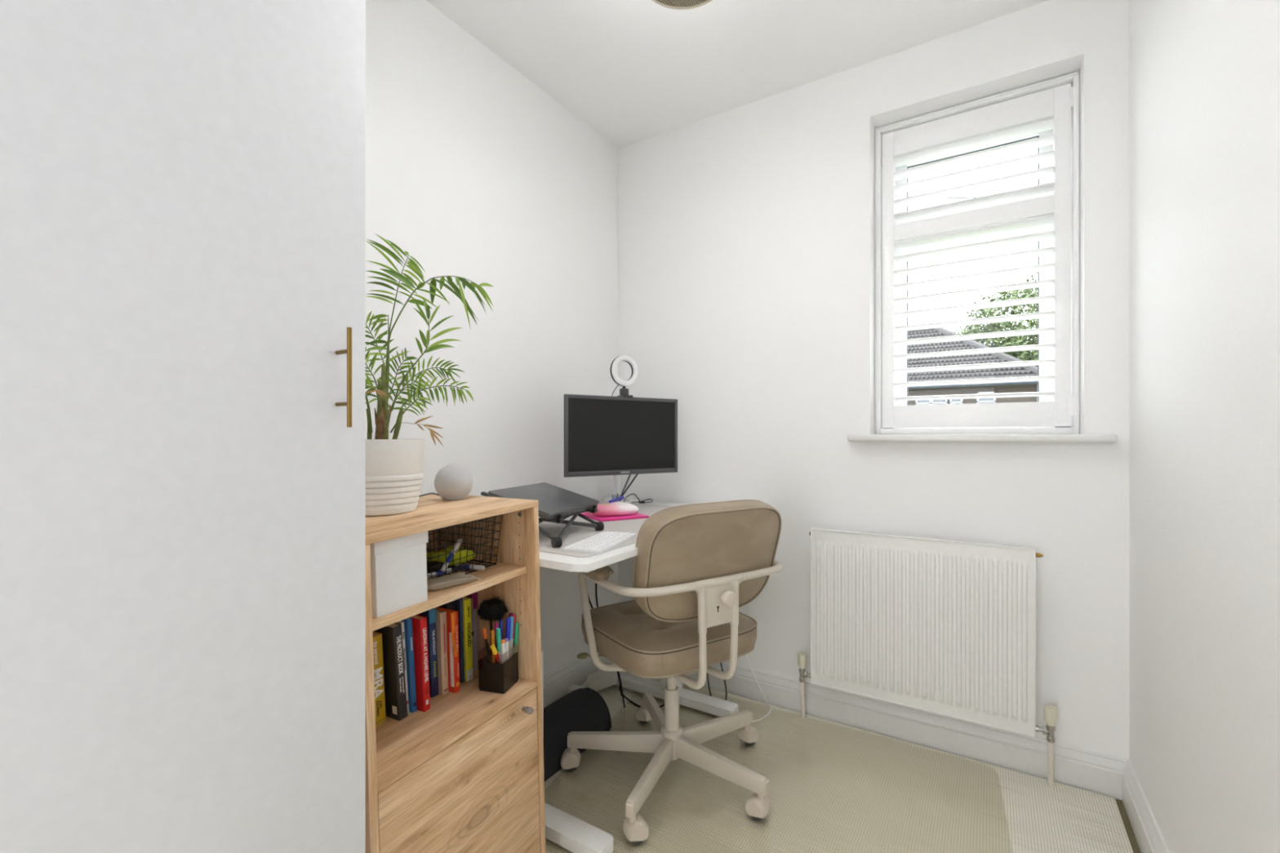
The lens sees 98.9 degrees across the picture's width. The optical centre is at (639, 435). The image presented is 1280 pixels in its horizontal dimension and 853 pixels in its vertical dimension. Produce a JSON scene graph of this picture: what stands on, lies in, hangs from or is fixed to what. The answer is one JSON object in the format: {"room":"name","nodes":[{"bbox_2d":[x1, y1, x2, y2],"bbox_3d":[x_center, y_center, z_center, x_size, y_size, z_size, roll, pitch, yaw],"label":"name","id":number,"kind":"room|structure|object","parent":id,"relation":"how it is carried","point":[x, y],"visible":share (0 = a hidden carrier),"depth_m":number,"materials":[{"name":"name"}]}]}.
{"room":"home office","nodes":[
{"label":"home office","id":0,"kind":"room"},
{"bbox_2d":[365,0,617,675],"bbox_3d":[-1.229,-0.146,1.091,0.300,2.408,4.312,0,0,33],"label":"wall","id":1,"kind":"structure","parent":0,"point":[473,171],"depth_m":1.92,"materials":[{"name":"paint"}]},
{"bbox_2d":[543,652,613,707],"bbox_3d":[-0.556,1.000,1.847,0.019,0.117,1.712,0,0,33],"label":"baseboard","id":2,"kind":"structure","parent":1,"relation":"attached to","point":[557,683],"depth_m":2.24,"materials":[{"name":"white paint"}]},
{"bbox_2d":[426,0,1048,148],"bbox_3d":[-0.339,-1.410,0.521,2.414,0.120,4.312,0,0,33],"label":"ceiling","id":3,"kind":"structure","parent":0,"point":[632,71],"depth_m":1.87,"materials":[{"name":"paint"}]},
{"bbox_2d":[652,0,711,9],"bbox_3d":[0.102,-1.194,1.241,0.213,0.310,0.213,0,0,33],"label":"pendant lamp","id":4,"kind":"object","parent":3,"relation":"hanging from","point":[673,4],"visible":1,"depth_m":1.33,"materials":[{"name":"wicker"}]},
{"bbox_2d":[617,0,1129,759],"bbox_3d":[0.742,-0.146,2.211,1.814,2.408,0.300,0,0,33],"label":"wall","id":5,"kind":"structure","parent":0,"point":[746,233],"depth_m":2.02,"materials":[{"name":"paint"}]},
{"bbox_2d":[686,662,1128,800],"bbox_3d":[0.656,1.000,2.077,1.814,0.117,0.019,0,0,33],"label":"baseboard","id":6,"kind":"structure","parent":5,"relation":"attached to","point":[1091,771],"depth_m":1.85,"materials":[{"name":"white paint"}]},
{"bbox_2d":[797,528,1057,786],"bbox_3d":[0.929,0.695,1.859,0.776,0.712,0.091,0,0,33],"label":"radiator","id":7,"kind":"object","parent":5,"relation":"attached to","point":[941,627],"visible":1,"depth_m":1.80,"materials":[{"name":"metal"}]},
{"bbox_2d":[883,128,1074,434],"bbox_3d":[1.215,-0.580,2.018,0.604,1.147,0.060,0,0,33],"label":"window","id":8,"kind":"structure","parent":5,"relation":"in","point":[1042,354],"depth_m":1.98,"materials":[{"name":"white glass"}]},
{"bbox_2d":[874,71,1079,434],"bbox_3d":[1.147,-0.579,1.912,0.603,1.144,0.067,0,0,33],"label":"plantation shutter","id":9,"kind":"object","parent":8,"relation":"attached to","point":[1054,104],"visible":1,"depth_m":1.88,"materials":[{"name":"white wood"}]},
{"bbox_2d":[847,434,1117,443],"bbox_3d":[1.121,0.007,1.871,0.745,0.026,0.240,0,0,33],"label":"window sill","id":10,"kind":"structure","parent":5,"relation":"attached to","point":[1100,438],"depth_m":1.74,"materials":[{"name":"white paint"}]},
{"bbox_2d":[1115,799,1141,852],"bbox_3d":[-0.339,1.114,0.521,2.414,0.112,4.312,0,0,33],"label":"floor","id":11,"kind":"structure","parent":0,"point":[1133,842],"depth_m":1.48,"materials":[{"name":"brown wood"}]},
{"bbox_2d":[544,671,1133,852],"bbox_3d":[-0.177,1.054,0.785,1.752,0.008,3.032,0,0,33],"label":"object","id":12,"kind":"structure","parent":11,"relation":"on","point":[834,787],"depth_m":1.59,"materials":[{"name":"fabric"}]},
{"bbox_2d":[0,0,365,852],"bbox_3d":[-0.952,-0.148,0.562,0.731,2.397,1.001,0,0,33],"label":"wardrobe","id":13,"kind":"object","parent":12,"relation":"on","point":[183,182],"visible":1,"depth_m":0.62,"materials":[{"name":"paint"}]},
{"bbox_2d":[365,493,545,852],"bbox_3d":[-0.474,0.600,1.173,0.356,0.900,0.476,0,0,29],"label":"bookcase","id":14,"kind":"object","parent":12,"relation":"on","point":[464,774],"visible":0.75,"depth_m":1.14,"materials":[{"name":"wood"}]},
{"bbox_2d":[372,631,386,726],"bbox_3d":[-0.591,0.495,1.138,0.136,0.183,0.047,0,0,29],"label":"paperback book","id":15,"kind":"object","parent":14,"relation":"on","point":[379,681],"visible":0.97,"depth_m":1.11,"materials":[{"name":"paper"}]},
{"bbox_2d":[373,622,408,720],"bbox_3d":[-0.557,0.486,1.162,0.150,0.197,0.036,0,0,29],"label":"paperback book","id":16,"kind":"object","parent":14,"relation":"on","point":[395,693],"visible":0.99,"depth_m":1.13,"materials":[{"name":"paper"}]},
{"bbox_2d":[399,693,406,714],"bbox_3d":[-0.489,0.553,1.131,0.001,0.038,0.014,0,4,29],"label":"print","id":17,"kind":"object","parent":16,"relation":"attached to","point":[402,697],"depth_m":1.13},
{"bbox_2d":[369,531,428,617],"bbox_3d":[-0.535,0.249,1.055,0.234,0.138,0.115,0,0,29],"label":"storage box","id":18,"kind":"object","parent":14,"relation":"on","point":[398,566],"visible":0.33,"depth_m":0.99,"materials":[{"name":"white cardboard"}]},
{"bbox_2d":[396,621,408,713],"bbox_3d":[-0.550,0.487,1.179,0.136,0.195,0.021,0,0,29],"label":"paperback book","id":19,"kind":"object","parent":14,"relation":"on","point":[402,623],"visible":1,"depth_m":1.15,"materials":[{"name":"paper"}]},
{"bbox_2d":[400,617,417,712],"bbox_3d":[-0.540,0.483,1.187,0.140,0.201,0.024,0,0,29],"label":"paperback book","id":20,"kind":"object","parent":14,"relation":"on","point":[407,622],"visible":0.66,"depth_m":1.15,"materials":[{"name":"paper"}]},
{"bbox_2d":[411,614,430,711],"bbox_3d":[-0.521,0.484,1.197,0.156,0.199,0.026,0,0,29],"label":"paperback book","id":21,"kind":"object","parent":14,"relation":"on","point":[420,635],"visible":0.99,"depth_m":1.16,"materials":[{"name":"paper"}]},
{"bbox_2d":[424,686,428,694],"bbox_3d":[-0.452,0.540,1.162,0.001,0.014,0.009,0,3,29],"label":"print","id":22,"kind":"object","parent":21,"relation":"on","point":[426,688],"depth_m":1.16},
{"bbox_2d":[417,608,438,697],"bbox_3d":[-0.518,0.480,1.253,0.136,0.203,0.028,0,0,29],"label":"paperback book","id":23,"kind":"object","parent":14,"relation":"on","point":[430,615],"visible":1,"depth_m":1.22,"materials":[{"name":"paper"}]},
{"bbox_2d":[429,608,435,624],"bbox_3d":[-0.461,0.401,1.217,0.001,0.030,0.017,0,3,29],"label":"print","id":24,"kind":"object","parent":23,"relation":"attached to","point":[433,611],"depth_m":1.22},
{"bbox_2d":[431,676,438,697],"bbox_3d":[-0.457,0.561,1.224,0.001,0.040,0.017,0,3,29],"label":"print","id":25,"kind":"object","parent":23,"relation":"attached to","point":[434,679],"depth_m":1.22},
{"bbox_2d":[365,233,493,515],"bbox_3d":[-0.479,-0.139,1.185,0.327,0.595,0.177,0,0,-25],"label":"potted palm","id":26,"kind":"object","parent":14,"relation":"on","point":[394,467],"visible":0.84,"depth_m":1.15,"materials":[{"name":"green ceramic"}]},
{"bbox_2d":[365,439,425,515],"bbox_3d":[-0.547,0.083,1.152,0.178,0.152,0.178,0,0,-25],"label":"pot","id":27,"kind":"object","parent":26,"relation":"attached to","point":[394,468],"depth_m":1.09,"materials":[{"name":"white ceramic"}]},
{"bbox_2d":[435,608,448,694],"bbox_3d":[-0.498,0.488,1.266,0.135,0.185,0.018,0,2,29],"label":"paperback book","id":28,"kind":"object","parent":14,"relation":"on","point":[441,615],"visible":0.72,"depth_m":1.23,"materials":[{"name":"paper"}]},
{"bbox_2d":[443,623,445,653],"bbox_3d":[-0.440,0.455,1.232,0.001,0.067,0.004,0,2,29],"label":"print","id":29,"kind":"object","parent":28,"relation":"attached to","point":[444,624],"depth_m":1.23},
{"bbox_2d":[438,608,457,657],"bbox_3d":[-0.438,0.445,1.238,0.061,0.102,0.020,0,0,28],"label":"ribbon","id":30,"kind":"object","parent":28,"relation":"hanging from","point":[452,612],"visible":1,"depth_m":1.22,"materials":[{"name":"orange fabric"}]},
{"bbox_2d":[418,464,473,500],"bbox_3d":[-0.490,0.111,1.312,0.173,0.086,0.089,0,0,-17],"label":"smart speaker","id":31,"kind":"object","parent":14,"relation":"on","point":[451,482],"visible":0.94,"depth_m":1.29},
{"bbox_2d":[438,600,454,610],"bbox_3d":[-0.494,0.477,1.307,0.130,0.205,0.030,0,0,29],"label":"paperback book","id":32,"kind":"object","parent":14,"relation":"on","point":[451,605],"visible":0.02,"depth_m":1.27,"materials":[{"name":"paper"}]},
{"bbox_2d":[435,606,459,693],"bbox_3d":[-0.480,0.489,1.273,0.150,0.183,0.017,0,2,29],"label":"paperback book","id":33,"kind":"object","parent":14,"relation":"on","point":[453,664],"visible":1,"depth_m":1.24,"materials":[{"name":"paper"}]},
{"bbox_2d":[372,559,525,631],"bbox_3d":[-0.497,0.321,1.175,0.296,0.016,0.415,0,2,29],"label":"shelf","id":34,"kind":"object","parent":14,"relation":"attached to","point":[504,570],"depth_m":1.14,"materials":[{"name":"brown wood"}]},
{"bbox_2d":[426,572,479,590],"bbox_3d":[-0.400,0.304,1.148,0.061,0.018,0.123,0,0,44],"label":"pouch","id":35,"kind":"object","parent":14,"relation":"on","point":[459,578],"visible":0.86,"depth_m":1.13,"materials":[{"name":"fabric"}]},
{"bbox_2d":[375,668,537,793],"bbox_3d":[-0.480,0.587,1.176,0.324,0.008,0.415,0,2,29],"label":"shelf","id":36,"kind":"object","parent":14,"relation":"attached to","point":[406,747],"depth_m":1.10,"materials":[{"name":"brown wood"}]},
{"bbox_2d":[454,597,464,683],"bbox_3d":[-0.475,0.479,1.317,0.135,0.200,0.016,0,0,29],"label":"paperback book","id":37,"kind":"object","parent":14,"relation":"on","point":[458,602],"visible":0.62,"depth_m":1.28,"materials":[{"name":"paper"}]},
{"bbox_2d":[461,602,462,631],"bbox_3d":[-0.417,0.424,1.283,0.001,0.070,0.004,0,2,29],"label":"print","id":38,"kind":"object","parent":37,"relation":"attached to","point":[461,602],"depth_m":1.28},
{"bbox_2d":[462,640,464,666],"bbox_3d":[-0.415,0.509,1.285,0.001,0.060,0.005,0,2,29],"label":"print","id":39,"kind":"object","parent":37,"relation":"attached to","point":[463,660],"depth_m":1.29},
{"bbox_2d":[426,514,502,578],"bbox_3d":[-0.474,0.249,1.266,0.217,0.126,0.215,0,0,29],"label":"wire basket","id":40,"kind":"object","parent":14,"relation":"on","point":[494,517],"visible":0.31,"depth_m":1.25,"materials":[{"name":"black metal"}]},
{"bbox_2d":[426,560,448,573],"bbox_3d":[-0.470,0.297,1.245,0.061,0.018,0.065,0,0,27],"label":"pouch","id":41,"kind":"object","parent":40,"relation":"in","point":[435,562],"visible":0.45,"depth_m":1.22,"materials":[{"name":"fabric"}]},
{"bbox_2d":[426,564,462,578],"bbox_3d":[-0.433,0.300,1.213,0.012,0.016,0.085,0,0,44],"label":"marker","id":42,"kind":"object","parent":40,"relation":"in","point":[455,566],"visible":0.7,"depth_m":1.21,"materials":[{"name":"white plastic"}]},
{"bbox_2d":[426,545,475,566],"bbox_3d":[-0.452,0.287,1.306,0.095,0.035,0.106,0,0,36],"label":"packet","id":43,"kind":"object","parent":40,"relation":"in","point":[463,553],"visible":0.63,"depth_m":1.28,"materials":[{"name":"yellow plastic"}]},
{"bbox_2d":[440,538,462,572],"bbox_3d":[-0.425,0.268,1.235,0.011,0.064,0.072,0,0,18],"label":"marker","id":44,"kind":"object","parent":40,"relation":"in","point":[456,545],"visible":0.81,"depth_m":1.23,"materials":[{"name":"white plastic"}]},
{"bbox_2d":[455,564,484,570],"bbox_3d":[-0.389,0.300,1.254,0.072,0.011,0.011,0,0,15],"label":"marker","id":45,"kind":"object","parent":40,"relation":"in","point":[479,567],"visible":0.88,"depth_m":1.25,"materials":[{"name":"white plastic"}]},
{"bbox_2d":[462,596,473,681],"bbox_3d":[-0.465,0.482,1.329,0.140,0.194,0.025,0,0,29],"label":"paperback book","id":46,"kind":"object","parent":14,"relation":"on","point":[468,675],"visible":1,"depth_m":1.29,"materials":[{"name":"paper"}]},
{"bbox_2d":[466,668,473,681],"bbox_3d":[-0.403,0.566,1.298,0.001,0.025,0.019,0,2,29],"label":"print","id":47,"kind":"object","parent":46,"relation":"attached to","point":[469,671],"depth_m":1.30},
{"bbox_2d":[466,591,479,670],"bbox_3d":[-0.461,0.472,1.381,0.128,0.210,0.024,0,0,29],"label":"paperback book","id":48,"kind":"object","parent":14,"relation":"on","point":[473,596],"visible":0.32,"depth_m":1.35,"materials":[{"name":"paper"}]},
{"bbox_2d":[473,608,479,670],"bbox_3d":[-0.404,0.501,1.351,0.001,0.151,0.017,0,2,29],"label":"print","id":49,"kind":"object","parent":48,"relation":"attached to","point":[475,616],"depth_m":1.35},
{"bbox_2d":[471,598,475,672],"bbox_3d":[-0.466,0.487,1.365,0.130,0.180,0.022,0,0,29],"label":"paperback book","id":50,"kind":"object","parent":14,"relation":"on","point":[472,605],"visible":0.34,"depth_m":1.34,"materials":[{"name":"paper"}]},
{"bbox_2d":[471,643,473,665],"bbox_3d":[-0.408,0.532,1.335,0.001,0.054,0.008,0,2,29],"label":"print","id":51,"kind":"object","parent":50,"relation":"attached to","point":[472,643],"depth_m":1.34},
{"bbox_2d":[477,643,518,693],"bbox_3d":[-0.327,0.533,1.267,0.066,0.092,0.068,0,0,17],"label":"pot","id":52,"kind":"object","parent":14,"relation":"on","point":[495,677],"visible":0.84,"depth_m":1.24,"materials":[{"name":"black plastic"}]},
{"bbox_2d":[481,627,491,662],"bbox_3d":[-0.347,0.504,1.257,0.009,0.141,0.050,0,0,14],"label":"pen","id":53,"kind":"object","parent":52,"relation":"in","point":[484,632],"visible":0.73,"depth_m":1.25,"materials":[{"name":"plastic"}]},
{"bbox_2d":[476,595,508,662],"bbox_3d":[-0.351,0.476,1.298,0.075,0.194,0.079,0,0,13],"label":"pen","id":54,"kind":"object","parent":52,"relation":"in","point":[494,609],"visible":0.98,"depth_m":1.28,"materials":[{"name":"black fur"}]},
{"bbox_2d":[490,630,495,662],"bbox_3d":[-0.337,0.509,1.256,0.009,0.130,0.015,0,0,9],"label":"pen","id":55,"kind":"object","parent":52,"relation":"in","point":[492,632],"visible":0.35,"depth_m":1.25,"materials":[{"name":"orange plastic"}]},
{"bbox_2d":[489,644,499,663],"bbox_3d":[-0.320,0.520,1.252,0.012,0.110,0.077,0,0,15],"label":"pen","id":56,"kind":"object","parent":52,"relation":"in","point":[493,648],"visible":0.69,"depth_m":1.23,"materials":[{"name":"yellow plastic"}]},
{"bbox_2d":[494,622,497,662],"bbox_3d":[-0.334,0.503,1.270,0.007,0.142,0.012,0,0,-35],"label":"pen","id":57,"kind":"object","parent":52,"relation":"in","point":[495,623],"visible":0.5,"depth_m":1.27,"materials":[{"name":"plastic"}]},
{"bbox_2d":[495,627,501,663],"bbox_3d":[-0.318,0.504,1.244,0.011,0.141,0.030,0,0,9],"label":"pen","id":58,"kind":"object","parent":52,"relation":"in","point":[498,629],"visible":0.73,"depth_m":1.24,"materials":[{"name":"teal plastic"}]},
{"bbox_2d":[498,619,502,639],"bbox_3d":[-0.325,0.501,1.271,0.013,0.146,0.009,0,0,-36],"label":"pen","id":59,"kind":"object","parent":52,"relation":"in","point":[500,622],"visible":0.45,"depth_m":1.27,"materials":[{"name":"blue plastic"}]},
{"bbox_2d":[500,639,505,663],"bbox_3d":[-0.310,0.518,1.243,0.011,0.113,0.020,0,0,2],"label":"pen","id":60,"kind":"object","parent":52,"relation":"in","point":[503,642],"visible":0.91,"depth_m":1.24,"materials":[{"name":"white plastic"}]},
{"bbox_2d":[503,638,508,659],"bbox_3d":[-0.305,0.518,1.251,0.011,0.112,0.017,0,0,2],"label":"pen","id":61,"kind":"object","parent":52,"relation":"in","point":[505,639],"visible":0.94,"depth_m":1.25,"materials":[{"name":"white plastic"}]},
{"bbox_2d":[505,617,511,649],"bbox_3d":[-0.308,0.498,1.268,0.011,0.151,0.021,0,0,18],"label":"pen","id":62,"kind":"object","parent":52,"relation":"in","point":[508,620],"visible":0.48,"depth_m":1.27,"materials":[{"name":"blue plastic"}]},
{"bbox_2d":[509,616,513,648],"bbox_3d":[-0.304,0.499,1.279,0.011,0.150,0.026,0,0,15],"label":"pen","id":63,"kind":"object","parent":52,"relation":"in","point":[510,617],"visible":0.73,"depth_m":1.28,"materials":[{"name":"blue plastic"}]},
{"bbox_2d":[511,614,515,647],"bbox_3d":[-0.302,0.498,1.289,0.010,0.150,0.029,0,0,12],"label":"pen","id":64,"kind":"object","parent":52,"relation":"in","point":[513,615],"visible":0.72,"depth_m":1.29,"materials":[{"name":"plastic"}]},
{"bbox_2d":[513,622,519,650],"bbox_3d":[-0.294,0.507,1.291,0.010,0.132,0.023,0,0,17],"label":"pen","id":65,"kind":"object","parent":52,"relation":"in","point":[517,624],"visible":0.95,"depth_m":1.29,"materials":[{"name":"green plastic"}]},
{"bbox_2d":[568,684,584,693],"bbox_3d":[-0.287,1.024,2.090,0.076,0.052,0.221,0,0,15],"label":"plug","id":66,"kind":"object","parent":12,"relation":"on","point":[573,687],"visible":0.16,"depth_m":2.17,"materials":[{"name":"white plastic"}]},
{"bbox_2d":[543,688,611,782],"bbox_3d":[-0.306,0.984,1.825,0.208,0.128,0.464,0,0,33],"label":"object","id":67,"kind":"object","parent":12,"relation":"on","point":[582,709],"visible":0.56,"depth_m":1.84,"materials":[{"name":"black"}]},
{"bbox_2d":[582,670,617,691],"bbox_3d":[-0.167,1.005,2.259,0.144,0.084,0.070,0,0,-2],"label":"power adapter","id":68,"kind":"object","parent":12,"relation":"on","point":[600,680],"visible":0.73,"depth_m":2.23,"materials":[{"name":"white plastic"}]},
{"bbox_3d":[0.253,1.049,1.433,1.363,0.002,1.447,0,0,33],"label":"chair mat","id":69,"kind":"object","parent":12,"relation":"on","visible":0},
{"bbox_2d":[539,499,738,852],"bbox_3d":[-0.112,0.669,1.883,0.684,0.758,1.126,0,0,33],"label":"desk","id":70,"kind":"object","parent":69,"relation":"on","point":[562,828],"visible":0.17,"depth_m":1.41,"materials":[{"name":"white laminate"}]},
{"bbox_2d":[587,582,625,707],"bbox_3d":[-0.127,0.679,1.998,0.076,0.729,0.369,0,0,17],"label":"hanging cables","id":71,"kind":"object","parent":70,"relation":"hanging from","point":[596,595],"visible":0.37,"depth_m":2.04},
{"bbox_2d":[538,501,675,557],"bbox_3d":[-0.137,0.289,1.861,0.620,0.002,0.943,0,0,33],"label":"desk mat","id":72,"kind":"object","parent":70,"relation":"on","point":[575,534],"visible":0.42,"depth_m":1.67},
{"bbox_2d":[480,491,604,547],"bbox_3d":[-0.293,0.225,1.602,0.324,0.125,0.312,0,0,23],"label":"laptop stand","id":73,"kind":"object","parent":72,"relation":"on","point":[556,542],"visible":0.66,"depth_m":1.60,"materials":[{"name":"grey plastic"}]},
{"bbox_2d":[488,482,599,519],"bbox_3d":[-0.281,0.190,1.644,0.209,0.072,0.295,0,0,23],"label":"laptop","id":74,"kind":"object","parent":73,"relation":"on","point":[553,500],"visible":0.89,"depth_m":1.62,"materials":[{"name":"black plastic"}]},
{"bbox_2d":[561,531,637,554],"bbox_3d":[-0.102,0.284,1.473,0.108,0.008,0.268,0,0,20],"label":"keyboard","id":75,"kind":"object","parent":72,"relation":"on","point":[602,542],"visible":1,"depth_m":1.43,"materials":[{"name":"white plastic"}]},
{"bbox_2d":[581,512,648,521],"bbox_3d":[-0.092,0.284,1.959,0.190,0.007,0.180,0,0,-28],"label":"folder","id":76,"kind":"object","parent":72,"relation":"on","point":[635,516],"visible":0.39,"depth_m":1.90,"materials":[{"name":"pink plastic"}]},
{"bbox_2d":[591,501,638,515],"bbox_3d":[-0.092,0.258,1.941,0.176,0.045,0.080,0,0,-24],"label":"pouch","id":77,"kind":"object","parent":76,"relation":"on","point":[615,508],"visible":0.88,"depth_m":1.91,"materials":[{"name":"pink fabric"}]},
{"bbox_2d":[608,496,624,502],"bbox_3d":[-0.086,0.236,2.030,0.012,0.013,0.132,0,0,19],"label":"marker pen","id":78,"kind":"object","parent":77,"relation":"on","point":[621,497],"visible":1,"depth_m":2.02,"materials":[{"name":"blue plastic"}]},
{"bbox_2d":[611,493,622,502],"bbox_3d":[-0.097,0.263,2.276,0.042,0.050,0.042,0,0,33],"label":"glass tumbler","id":79,"kind":"object","parent":72,"relation":"on","point":[612,495],"visible":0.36,"depth_m":2.27,"materials":[{"name":"clear glass"}]},
{"bbox_2d":[564,394,677,502],"bbox_3d":[-0.164,0.071,2.212,0.493,0.436,0.394,0,0,-33],"label":"monitor","id":80,"kind":"object","parent":70,"relation":"on","point":[616,437],"visible":0.96,"depth_m":2.04,"materials":[{"name":"black plastic"}]},
{"bbox_2d":[609,355,638,397],"bbox_3d":[-0.064,-0.194,2.066,0.115,0.216,0.047,0,0,-33],"label":"ring light","id":81,"kind":"object","parent":80,"relation":"attached to","point":[624,392],"visible":0.99,"depth_m":2.05,"materials":[{"name":"white plastic"}]},
{"bbox_2d":[611,355,638,386],"bbox_3d":[-0.055,-0.244,2.051,0.115,0.115,0.008,0,0,-33],"label":"diffuser","id":82,"kind":"object","parent":81,"relation":"attached to","point":[628,359],"depth_m":2.05,"materials":[{"name":"white plastic"}]},
{"bbox_2d":[623,493,653,503],"bbox_3d":[-0.013,0.269,2.359,0.153,0.040,0.045,0,0,-25],"label":"charging cable","id":83,"kind":"object","parent":70,"relation":"on","point":[639,501],"visible":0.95,"depth_m":2.36,"materials":[{"name":"black rubber"}]},
{"bbox_2d":[618,685,664,707],"bbox_3d":[0.010,0.700,2.130,0.281,0.701,0.047,0,0,41],"label":"power cable","id":84,"kind":"object","parent":70,"relation":"hanging from","point":[624,696],"visible":0.25,"depth_m":2.15,"materials":[{"name":"black rubber"}]},
{"bbox_2d":[706,662,727,700],"bbox_3d":[0.295,0.678,2.178,0.099,0.740,0.115,0,0,-36],"label":"cable","id":85,"kind":"object","parent":70,"relation":"hanging from","point":[720,663],"visible":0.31,"depth_m":2.17,"materials":[{"name":"black rubber"}]},
{"bbox_2d":[560,499,782,844],"bbox_3d":[0.113,0.616,1.719,0.650,0.860,0.650,0,0,-33],"label":"office chair","id":86,"kind":"object","parent":69,"relation":"on","point":[695,565],"visible":0.98,"depth_m":1.51,"materials":[{"name":"beige fabric"}]},
{"bbox_2d":[742,606,771,722],"bbox_3d":[0.411,0.850,2.077,0.195,0.400,0.147,0,0,-5],"label":"cord","id":87,"kind":"object","parent":69,"relation":"on","point":[742,606],"visible":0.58,"depth_m":2.14,"materials":[{"name":"white plastic"}]},
{"bbox_2d":[1129,0,1279,852],"bbox_3d":[0.551,-0.146,-0.049,0.300,2.408,4.312,0,0,33],"label":"wall","id":88,"kind":"structure","parent":0,"point":[1205,74],"depth_m":1.03,"materials":[{"name":"paint"}]},
{"bbox_2d":[1122,759,1169,852],"bbox_3d":[0.579,1.000,0.290,0.019,0.117,3.112,0,0,33],"label":"baseboard","id":89,"kind":"structure","parent":88,"relation":"attached to","point":[1148,837],"depth_m":1.42,"materials":[{"name":"white paint"}]},
{"label":"outside","id":90,"kind":"structure","parent":0,"visible":0},
{"bbox_3d":[20.382,1.325,29.942,85.000,0.150,67.588,0,0,33],"label":"ground","id":91,"kind":"structure","parent":90,"visible":0},
{"bbox_2d":[908,327,1037,405],"bbox_3d":[7.748,-1.340,21.146,12.600,5.180,6.813,0,0,33],"label":"neighbouring building","id":92,"kind":"structure","parent":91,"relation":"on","point":[990,357],"depth_m":16.72,"materials":[{"name":"concrete"}]},
{"bbox_2d":[952,271,1037,366],"bbox_3d":[16.794,-2.821,21.910,10.690,8.180,6.446,0,0,17],"label":"tree","id":93,"kind":"object","parent":91,"relation":"on","point":[1026,355],"visible":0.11,"depth_m":21.74,"materials":[{"name":"green plant"}]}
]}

